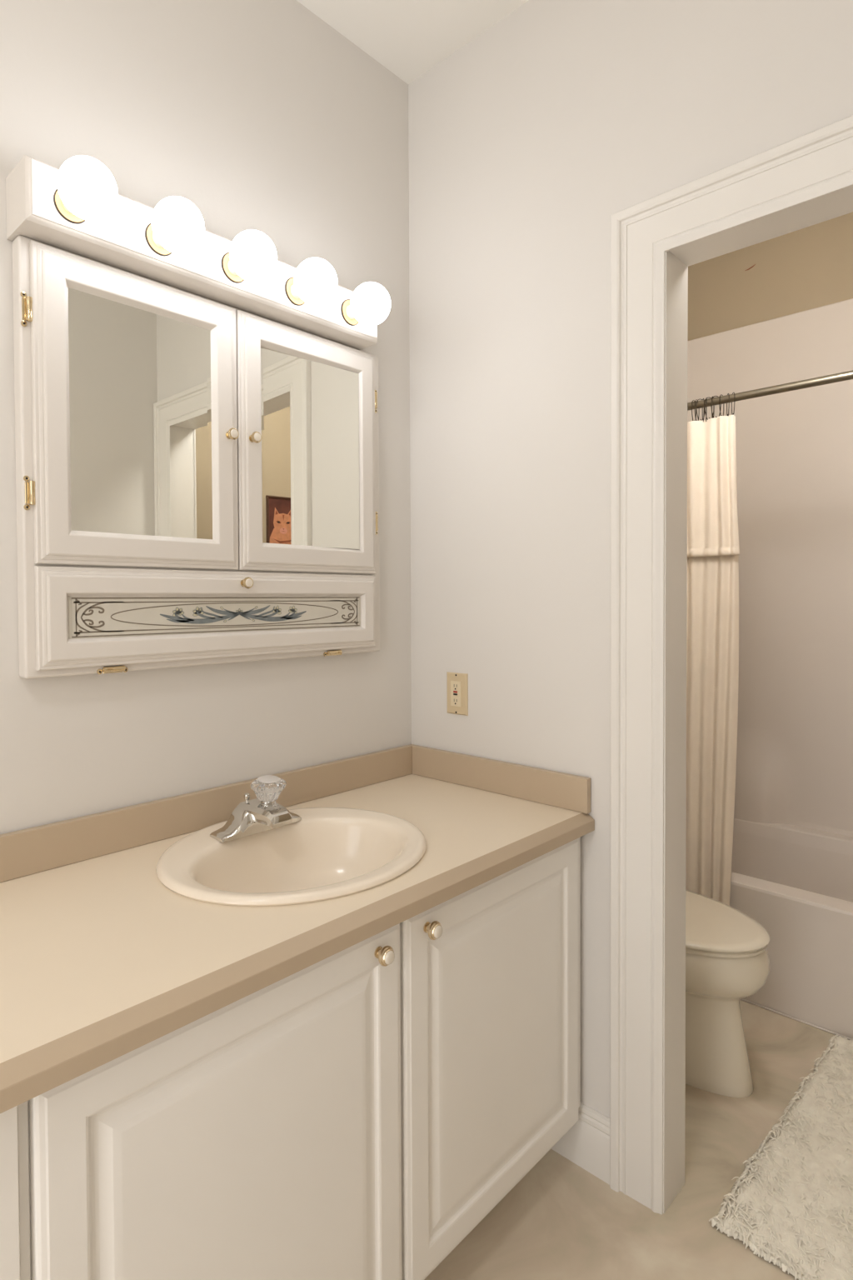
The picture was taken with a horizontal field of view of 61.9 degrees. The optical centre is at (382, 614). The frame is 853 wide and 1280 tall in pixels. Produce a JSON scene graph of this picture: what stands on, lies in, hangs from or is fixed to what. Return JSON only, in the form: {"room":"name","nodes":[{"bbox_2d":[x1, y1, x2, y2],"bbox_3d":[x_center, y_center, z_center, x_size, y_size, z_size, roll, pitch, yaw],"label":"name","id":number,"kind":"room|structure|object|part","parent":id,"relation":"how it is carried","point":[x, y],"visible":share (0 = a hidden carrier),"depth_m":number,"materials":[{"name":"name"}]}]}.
{"room":"bathroom","nodes":[
{"label":"bathroom","id":0,"kind":"room"},
{"bbox_2d":[0,0,411,834],"bbox_3d":[-0.292,-0.150,1.711,0.120,2.860,4.710,1,2,45],"label":"wall","id":1,"kind":"structure","parent":0,"point":[262,116],"depth_m":1.55,"materials":[{"name":"paint"}]},
{"bbox_2d":[11,235,379,679],"bbox_3d":[-0.315,-0.279,1.543,0.081,0.773,0.880,1,2,45],"label":"medicine cabinet","id":2,"kind":"object","parent":1,"relation":"attached to","point":[197,477],"visible":1,"depth_m":1.43,"materials":[{"name":"white wood"}]},
{"bbox_3d":[-0.461,-0.373,1.384,0.020,0.560,0.417,1,2,45],"label":"door","id":3,"kind":"part","parent":2,"relation":"part of","materials":[{"name":"white wood"}]},
{"bbox_2d":[67,287,212,539],"bbox_3d":[-0.463,-0.373,1.385,0.001,0.440,0.296,1,2,45],"label":"mirror","id":4,"kind":"object","parent":2,"relation":"attached to","point":[140,371],"depth_m":1.37,"materials":[{"name":"mirror"}]},
{"bbox_3d":[-0.312,0.000,1.540,0.020,0.184,0.834,1,2,45],"label":"flap door","id":5,"kind":"part","parent":2,"relation":"part of","materials":[{"name":"white wood"}]},
{"bbox_3d":[-0.312,0.000,1.540,0.002,0.076,0.726,1,2,45],"label":"painted panel","id":6,"kind":"part","parent":2,"relation":"part of","materials":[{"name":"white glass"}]},
{"bbox_3d":[-0.320,-0.380,1.498,0.020,0.025,0.025,1,2,45],"label":"knob","id":7,"kind":"part","parent":2,"relation":"part of","materials":[{"name":"white ceramic"}]},
{"bbox_3d":[-0.294,-0.068,1.528,0.020,0.025,0.025,1,2,45],"label":"knob","id":8,"kind":"part","parent":2,"relation":"part of","materials":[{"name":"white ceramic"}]},
{"bbox_3d":[-0.278,-0.383,1.540,0.020,0.025,0.025,1,2,45],"label":"knob","id":9,"kind":"part","parent":2,"relation":"part of","materials":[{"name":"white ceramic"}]},
{"bbox_3d":[-0.166,-0.381,1.682,0.020,0.560,0.415,1,2,45],"label":"door","id":10,"kind":"part","parent":2,"relation":"part of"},
{"bbox_2d":[260,346,359,549],"bbox_3d":[-0.167,-0.381,1.683,0.294,0.440,0.001,-1,2,-43],"label":"mirror","id":11,"kind":"object","parent":2,"relation":"attached to","point":[310,401],"depth_m":1.68,"materials":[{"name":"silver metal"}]},
{"bbox_2d":[5,155,390,349],"bbox_3d":[-0.294,-0.718,1.460,0.218,0.106,0.822,1,2,45],"label":"vanity light","id":12,"kind":"object","parent":1,"relation":"attached to","point":[77,207],"visible":1,"depth_m":1.34,"materials":[{"name":"metal"}]},
{"bbox_2d":[61,200,74,214],"bbox_3d":[-0.526,-0.705,1.212,0.026,0.033,0.033,1,2,45],"label":"socket","id":13,"kind":"object","parent":12,"relation":"attached to","point":[65,211],"depth_m":1.21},
{"bbox_3d":[-0.488,-0.704,1.175,0.093,0.093,0.093,1,2,45],"label":"globe bulb","id":14,"kind":"part","parent":12,"relation":"part of","materials":[{"name":"white glass"}]},
{"bbox_2d":[152,232,164,248],"bbox_3d":[-0.410,-0.708,1.329,0.026,0.033,0.033,1,2,45],"label":"socket","id":15,"kind":"object","parent":12,"relation":"attached to","point":[156,244],"depth_m":1.33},
{"bbox_3d":[-0.372,-0.707,1.292,0.093,0.093,0.093,1,2,45],"label":"globe bulb","id":16,"kind":"part","parent":12,"relation":"part of","materials":[{"name":"white glass"}]},
{"bbox_2d":[227,260,239,275],"bbox_3d":[-0.295,-0.711,1.446,0.026,0.033,0.033,1,2,45],"label":"socket","id":17,"kind":"object","parent":12,"relation":"attached to","point":[231,272],"depth_m":1.44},
{"bbox_3d":[-0.257,-0.711,1.408,0.093,0.093,0.093,1,2,45],"label":"globe bulb","id":18,"kind":"part","parent":12,"relation":"part of","materials":[{"name":"white glass"}]},
{"bbox_2d":[290,283,300,299],"bbox_3d":[-0.182,-0.714,1.560,0.026,0.033,0.033,1,2,45],"label":"socket","id":19,"kind":"object","parent":12,"relation":"attached to","point":[294,295],"depth_m":1.56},
{"bbox_3d":[-0.144,-0.713,1.522,0.093,0.093,0.093,1,2,45],"label":"globe bulb","id":20,"kind":"part","parent":12,"relation":"part of","materials":[{"name":"white glass"}]},
{"bbox_2d":[345,305,355,319],"bbox_3d":[-0.066,-0.717,1.677,0.026,0.033,0.033,1,2,45],"label":"socket","id":21,"kind":"object","parent":12,"relation":"attached to","point":[349,314],"depth_m":1.67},
{"bbox_3d":[-0.028,-0.717,1.639,0.093,0.093,0.093,1,2,45],"label":"globe bulb","id":22,"kind":"part","parent":12,"relation":"part of","materials":[{"name":"white glass"}]},
{"bbox_2d":[0,744,414,882],"bbox_3d":[-0.651,0.426,1.255,0.018,0.079,2.097,1,2,45],"label":"backsplash","id":23,"kind":"structure","parent":1,"relation":"attached to","point":[27,852],"depth_m":1.45,"materials":[{"name":"laminate"}]},
{"bbox_2d":[296,0,528,84],"bbox_3d":[-0.386,-1.477,0.417,1.840,0.080,2.850,1,2,45],"label":"ceiling","id":24,"kind":"structure","parent":0,"point":[409,38],"depth_m":1.76,"materials":[{"name":"paint"}]},
{"bbox_2d":[408,0,852,1117],"bbox_3d":[0.704,-0.150,1.451,1.660,2.860,0.105,1,2,45],"label":"wall","id":25,"kind":"structure","parent":0,"point":[559,118],"depth_m":1.68,"materials":[{"name":"paint"}]},
{"bbox_2d":[446,671,468,715],"bbox_3d":[0.196,0.211,1.885,0.069,0.110,0.010,1,2,45],"label":"outlet","id":26,"kind":"object","parent":25,"relation":"attached to","point":[457,683],"visible":1,"depth_m":1.88,"materials":[{"name":"beige plastic"}]},
{"bbox_2d":[450,674,461,713],"bbox_3d":[0.194,0.211,1.883,0.034,0.104,0.004,1,2,45],"label":"receptacle","id":27,"kind":"object","parent":26,"relation":"attached to","point":[456,679],"depth_m":1.88,"materials":[{"name":"beige plastic"}]},
{"bbox_2d":[550,1102,609,1184],"bbox_3d":[0.454,1.207,1.651,0.171,0.141,0.014,1,2,45],"label":"baseboard","id":28,"kind":"structure","parent":25,"relation":"attached to","point":[587,1144],"depth_m":1.62,"materials":[{"name":"paint"}]},
{"bbox_2d":[610,115,852,1214],"bbox_3d":[0.836,0.210,1.242,0.927,2.146,0.021,1,2,45],"label":"trim","id":29,"kind":"structure","parent":25,"relation":"attached to","point":[817,164],"depth_m":1.51,"materials":[{"name":"paint"}]},
{"bbox_2d":[663,186,852,1213],"bbox_3d":[0.882,0.256,1.285,0.730,2.053,0.111,1,2,45],"label":"trim","id":30,"kind":"structure","parent":25,"relation":"attached to","point":[839,203],"depth_m":1.52,"materials":[{"name":"paint"}]},
{"bbox_2d":[424,1000,850,1279],"bbox_3d":[0.306,1.329,1.157,1.840,0.080,4.770,1,2,45],"label":"floor","id":31,"kind":"structure","parent":0,"point":[561,1221],"depth_m":1.52,"materials":[{"name":"tile"}]},
{"bbox_2d":[0,837,580,1279],"bbox_3d":[-0.452,0.903,1.069,0.571,0.782,2.095,1,2,45],"label":"vanity cabinet","id":32,"kind":"object","parent":31,"relation":"on","point":[357,1113],"visible":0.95,"depth_m":1.08,"materials":[{"name":"white wood"}]},
{"bbox_3d":[-0.603,0.855,0.573,0.018,0.663,0.580,1,2,45],"label":"panel","id":33,"kind":"part","parent":32,"relation":"part of","materials":[{"name":"white wood"}]},
{"bbox_3d":[-0.178,0.846,0.995,0.020,0.659,0.586,1,2,45],"label":"door","id":34,"kind":"part","parent":32,"relation":"part of","materials":[{"name":"white wood"}]},
{"bbox_2d":[0,744,594,1113],"bbox_3d":[-0.457,0.448,1.064,0.562,0.118,2.097,1,2,45],"label":"countertop","id":35,"kind":"structure","parent":32,"relation":"on","point":[101,961],"depth_m":1.14,"materials":[{"name":"laminate"}]},
{"bbox_2d":[155,807,426,906],"bbox_3d":[-0.166,0.528,1.382,0.472,0.161,0.538,1,2,45],"label":"sink","id":36,"kind":"object","parent":35,"relation":"in","point":[330,852],"visible":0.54,"depth_m":1.47,"materials":[{"name":"ceramic"}]},
{"bbox_2d":[210,775,301,842],"bbox_3d":[-0.243,0.395,1.469,0.113,0.109,0.200,1,2,45],"label":"faucet","id":37,"kind":"object","parent":36,"relation":"on","point":[262,813],"visible":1,"depth_m":1.45,"materials":[{"name":"silver metal"}]},
{"bbox_3d":[-0.286,0.389,1.492,0.013,0.026,0.013,-1,1,-11],"label":"lift rod","id":38,"kind":"part","parent":37,"relation":"part of","materials":[{"name":"silver metal"}]},
{"bbox_3d":[-0.241,0.409,1.468,0.109,0.033,0.072,1,2,45],"label":"spout","id":39,"kind":"part","parent":37,"relation":"part of","materials":[{"name":"silver metal"}]},
{"bbox_3d":[-0.242,0.391,1.485,0.038,0.015,0.038,1,2,45],"label":"handle stem","id":40,"kind":"part","parent":37,"relation":"part of","materials":[{"name":"silver metal"}]},
{"bbox_3d":[-0.238,0.366,1.481,0.075,0.044,0.075,1,2,45],"label":"handle knob","id":41,"kind":"part","parent":37,"relation":"part of","materials":[{"name":"clear plastic"}]},
{"bbox_3d":[0.002,0.547,1.140,0.026,0.032,0.032,1,2,45],"label":"knob","id":42,"kind":"part","parent":32,"relation":"part of","materials":[{"name":"gold metal"}]},
{"bbox_3d":[0.085,0.544,1.224,0.026,0.032,0.032,1,2,45],"label":"knob","id":43,"kind":"part","parent":32,"relation":"part of","materials":[{"name":"gold metal"}]},
{"bbox_3d":[0.238,0.835,1.415,0.020,0.659,0.581,1,2,45],"label":"door","id":44,"kind":"part","parent":32,"relation":"part of","materials":[{"name":"white wood"}]},
{"bbox_3d":[0.446,0.819,1.634,0.008,0.646,0.024,1,2,45],"label":"frame","id":45,"kind":"part","parent":32,"relation":"part of","materials":[{"name":"white wood"}]},
{"bbox_2d":[685,890,769,1097],"bbox_3d":[0.731,0.899,2.115,0.766,0.735,0.445,1,2,45],"label":"toilet","id":46,"kind":"object","parent":31,"relation":"on","point":[727,962],"visible":0.29,"depth_m":1.88,"materials":[{"name":"ceramic"}]},
{"bbox_3d":[0.814,0.870,2.031,0.520,0.014,0.370,1,2,45],"label":"seat","id":47,"kind":"part","parent":46,"relation":"part of","materials":[{"name":"plastic"}]},
{"bbox_3d":[0.812,0.853,2.033,0.535,0.017,0.380,1,2,45],"label":"lid","id":48,"kind":"part","parent":46,"relation":"part of","materials":[{"name":"ceramic"}]},
{"bbox_2d":[687,298,852,1040],"bbox_3d":[1.589,0.023,2.430,1.530,2.463,0.801,1,2,45],"label":"bathtub","id":49,"kind":"object","parent":31,"relation":"on","point":[792,861],"visible":0.33,"depth_m":2.85,"materials":[{"name":"plastic"}]},
{"bbox_2d":[730,818,852,1039],"bbox_3d":[1.596,1.063,2.453,1.530,0.382,0.797,1,2,45],"label":"tub","id":50,"kind":"object","parent":49,"relation":"in","point":[795,878],"depth_m":2.25,"materials":[{"name":"ceramic"}]},
{"bbox_2d":[709,1034,852,1279],"bbox_3d":[1.226,1.261,1.563,0.676,0.022,0.993,1,2,45],"label":"bath rug","id":51,"kind":"object","parent":31,"relation":"on","point":[792,1205],"visible":1,"depth_m":1.56,"materials":[{"name":"fabric"}]},
{"bbox_2d":[687,211,852,340],"bbox_3d":[1.913,-0.184,2.755,1.540,2.860,0.120,1,2,45],"label":"wall","id":52,"kind":"structure","parent":0,"point":[812,267],"depth_m":2.93,"materials":[{"name":"paint"}]},
{"bbox_3d":[0.740,-0.175,2.664,0.002,2.860,1.663,1,2,45],"label":"wall","id":53,"kind":"structure","parent":0,"visible":0},
{"bbox_2d":[687,370,852,410],"bbox_3d":[1.316,-0.704,2.144,1.502,0.056,0.056,1,2,45],"label":"curtain rod","id":54,"kind":"object","parent":53,"relation":"attached to","point":[845,376],"visible":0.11,"depth_m":2.21,"materials":[{"name":"metal"}]},
{"bbox_2d":[691,400,696,420],"bbox_3d":[1.055,-0.685,2.405,0.038,0.081,0.003,-4,3,-43],"label":"curtain hook","id":55,"kind":"object","parent":54,"relation":"hanging from","point":[692,400],"visible":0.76,"depth_m":2.40,"materials":[{"name":"metal"}]},
{"bbox_2d":[694,399,699,420],"bbox_3d":[1.062,-0.685,2.397,0.038,0.081,0.003,-3,3,-43],"label":"curtain hook","id":56,"kind":"object","parent":54,"relation":"hanging from","point":[696,399],"visible":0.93,"depth_m":2.39,"materials":[{"name":"metal"}]},
{"bbox_2d":[695,399,705,420],"bbox_3d":[1.070,-0.685,2.389,0.038,0.081,0.003,-1,1,-17],"label":"curtain hook","id":57,"kind":"object","parent":54,"relation":"hanging from","point":[698,399],"visible":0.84,"depth_m":2.38,"materials":[{"name":"metal"}]},
{"bbox_2d":[702,398,704,422],"bbox_3d":[1.076,-0.685,2.382,0.003,0.081,0.038,0,2,15],"label":"curtain hook","id":58,"kind":"object","parent":54,"relation":"hanging from","point":[703,398],"visible":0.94,"depth_m":2.37,"materials":[{"name":"metal"}]},
{"bbox_2d":[705,396,714,419],"bbox_3d":[1.090,-0.684,2.369,0.038,0.081,0.003,-1,1,-10],"label":"curtain hook","id":59,"kind":"object","parent":54,"relation":"hanging from","point":[709,397],"visible":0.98,"depth_m":2.37,"materials":[{"name":"metal"}]},
{"bbox_2d":[711,396,714,418],"bbox_3d":[1.098,-0.684,2.361,0.003,0.081,0.038,1,1,37],"label":"curtain hook","id":60,"kind":"object","parent":54,"relation":"hanging from","point":[712,397],"visible":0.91,"depth_m":2.35,"materials":[{"name":"metal"}]},
{"bbox_2d":[710,395,721,418],"bbox_3d":[1.105,-0.684,2.353,0.038,0.081,0.003,0,1,-7],"label":"curtain hook","id":61,"kind":"object","parent":54,"relation":"hanging from","point":[714,396],"visible":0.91,"depth_m":2.35,"materials":[{"name":"metal"}]},
{"bbox_2d":[719,394,724,415],"bbox_3d":[1.118,-0.684,2.341,0.038,0.081,0.003,-3,3,-43],"label":"curtain hook","id":62,"kind":"object","parent":54,"relation":"hanging from","point":[721,394],"visible":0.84,"depth_m":2.33,"materials":[{"name":"metal"}]},
{"bbox_2d":[726,393,729,415],"bbox_3d":[1.132,-0.684,2.327,0.003,0.081,0.038,0,2,15],"label":"curtain hook","id":63,"kind":"object","parent":54,"relation":"hanging from","point":[727,393],"visible":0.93,"depth_m":2.32,"materials":[{"name":"metal"}]},
{"bbox_2d":[731,392,735,414],"bbox_3d":[1.144,-0.684,2.316,0.003,0.081,0.038,0,2,11],"label":"curtain hook","id":64,"kind":"object","parent":54,"relation":"hanging from","point":[732,392],"visible":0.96,"depth_m":2.31,"materials":[{"name":"metal"}]},
{"label":"curtain hook","id":65,"kind":"object","parent":54,"relation":"hanging from","visible":0},
{"bbox_2d":[685,415,739,905],"bbox_3d":[0.982,0.238,2.458,0.464,1.779,0.081,1,2,45],"label":"shower curtain","id":66,"kind":"object","parent":65,"relation":"hanging from","point":[713,547],"visible":0.39,"depth_m":2.36,"materials":[{"name":"fabric"}]}
]}

